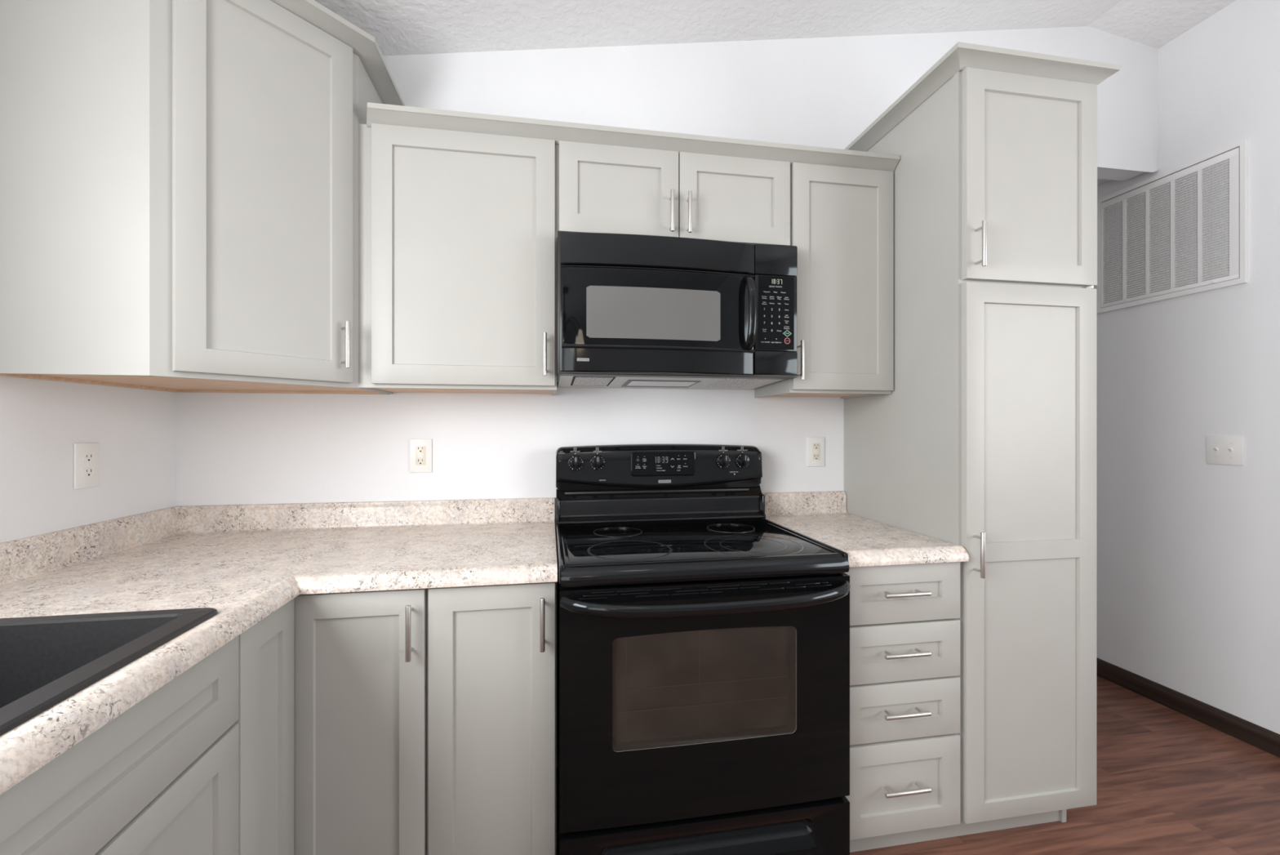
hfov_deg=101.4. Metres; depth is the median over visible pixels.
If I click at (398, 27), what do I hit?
ceiling
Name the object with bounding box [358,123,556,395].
upper cabinet
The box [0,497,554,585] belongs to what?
backsplash
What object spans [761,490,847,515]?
backsplash
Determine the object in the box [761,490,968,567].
countertop
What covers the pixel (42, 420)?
wall
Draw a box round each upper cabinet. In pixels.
[0,0,404,394]
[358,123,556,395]
[556,140,790,245]
[754,162,893,398]
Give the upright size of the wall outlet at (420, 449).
0.119 m
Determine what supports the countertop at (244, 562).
on the base cabinet at (332, 721)
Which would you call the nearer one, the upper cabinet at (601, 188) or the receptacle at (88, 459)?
the receptacle at (88, 459)
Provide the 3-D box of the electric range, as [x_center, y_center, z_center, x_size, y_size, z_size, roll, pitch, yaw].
[0.132,0.659,1.609,0.761,1.198,0.739,0,0,-10]
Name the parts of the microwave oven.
door, door moulding, handle, control panel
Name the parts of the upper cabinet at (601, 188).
door, handle, handle, door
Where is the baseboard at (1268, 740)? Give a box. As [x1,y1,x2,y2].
[1096,657,1279,757]
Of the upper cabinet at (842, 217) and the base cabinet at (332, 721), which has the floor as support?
the base cabinet at (332, 721)
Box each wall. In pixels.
[0,375,175,542]
[175,26,1158,549]
[1093,0,1279,733]
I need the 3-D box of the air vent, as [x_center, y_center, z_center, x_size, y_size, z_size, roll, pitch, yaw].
[2.376,-0.869,2.380,0.016,0.578,0.574,0,0,-10]
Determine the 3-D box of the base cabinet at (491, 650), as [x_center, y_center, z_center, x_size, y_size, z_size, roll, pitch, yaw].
[-0.415,0.821,1.581,0.313,0.875,0.665,0,0,-10]
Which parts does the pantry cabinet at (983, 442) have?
handle, handle, crown, door, door, toe post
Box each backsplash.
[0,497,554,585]
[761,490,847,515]
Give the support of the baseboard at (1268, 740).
attached to the wall at (1188, 548)
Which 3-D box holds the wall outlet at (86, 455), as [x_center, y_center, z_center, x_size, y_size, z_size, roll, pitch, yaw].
[-1.467,0.100,1.392,0.007,0.119,0.076,0,0,-10]
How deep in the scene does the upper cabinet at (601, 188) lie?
1.68 m
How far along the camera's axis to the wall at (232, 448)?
1.97 m
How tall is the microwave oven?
0.442 m
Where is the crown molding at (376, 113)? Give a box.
[366,102,900,171]
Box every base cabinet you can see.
[0,635,239,854]
[234,587,426,854]
[426,582,556,854]
[844,561,959,852]
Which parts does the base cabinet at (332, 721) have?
door, door, handle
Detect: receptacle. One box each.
[82,453,94,477]
[415,445,425,465]
[812,443,820,459]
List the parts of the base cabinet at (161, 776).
door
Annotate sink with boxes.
[0,607,217,735]
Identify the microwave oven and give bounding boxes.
[556,231,797,389]
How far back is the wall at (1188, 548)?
2.25 m
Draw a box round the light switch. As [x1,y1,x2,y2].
[1205,435,1243,465]
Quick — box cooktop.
[555,518,849,586]
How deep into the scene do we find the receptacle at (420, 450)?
1.85 m
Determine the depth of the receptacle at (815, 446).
2.11 m
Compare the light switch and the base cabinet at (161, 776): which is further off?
the light switch
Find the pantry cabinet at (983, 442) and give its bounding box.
[844,41,1119,838]
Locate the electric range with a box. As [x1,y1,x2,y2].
[555,443,850,854]
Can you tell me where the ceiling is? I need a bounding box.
[315,0,1235,55]
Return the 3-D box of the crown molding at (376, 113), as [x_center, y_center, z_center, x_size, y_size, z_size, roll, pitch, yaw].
[0.043,-0.907,1.663,1.708,0.046,0.043,0,0,-10]
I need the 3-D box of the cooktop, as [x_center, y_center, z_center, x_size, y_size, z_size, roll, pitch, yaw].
[0.132,0.360,1.607,0.761,0.052,0.595,0,0,-10]
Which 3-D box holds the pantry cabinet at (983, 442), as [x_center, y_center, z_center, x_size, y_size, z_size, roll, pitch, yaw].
[1.116,0.084,1.847,0.552,2.348,0.665,0,0,-10]
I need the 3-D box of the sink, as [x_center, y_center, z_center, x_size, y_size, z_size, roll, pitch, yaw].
[-0.960,0.442,0.527,0.506,0.214,0.842,0,0,-10]
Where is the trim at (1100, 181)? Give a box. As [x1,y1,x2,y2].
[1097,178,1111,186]
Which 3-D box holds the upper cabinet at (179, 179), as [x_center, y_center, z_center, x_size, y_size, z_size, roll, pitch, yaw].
[-1.121,-0.626,1.452,0.711,1.020,0.680,0,0,-10]
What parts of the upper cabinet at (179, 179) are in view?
door, crown, handle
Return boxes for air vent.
[1097,137,1247,313]
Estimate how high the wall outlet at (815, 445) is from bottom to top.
0.119 m
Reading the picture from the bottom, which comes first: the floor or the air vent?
the floor
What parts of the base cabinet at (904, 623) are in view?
drawer, drawer, drawer, drawer, handle, handle, handle, handle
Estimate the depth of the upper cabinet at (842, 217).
1.79 m
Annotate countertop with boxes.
[0,497,557,794]
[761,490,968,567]
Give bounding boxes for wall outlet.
[73,442,99,488]
[409,438,431,472]
[807,436,824,466]
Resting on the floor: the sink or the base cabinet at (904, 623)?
the base cabinet at (904, 623)
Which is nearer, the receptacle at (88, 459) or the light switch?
the receptacle at (88, 459)

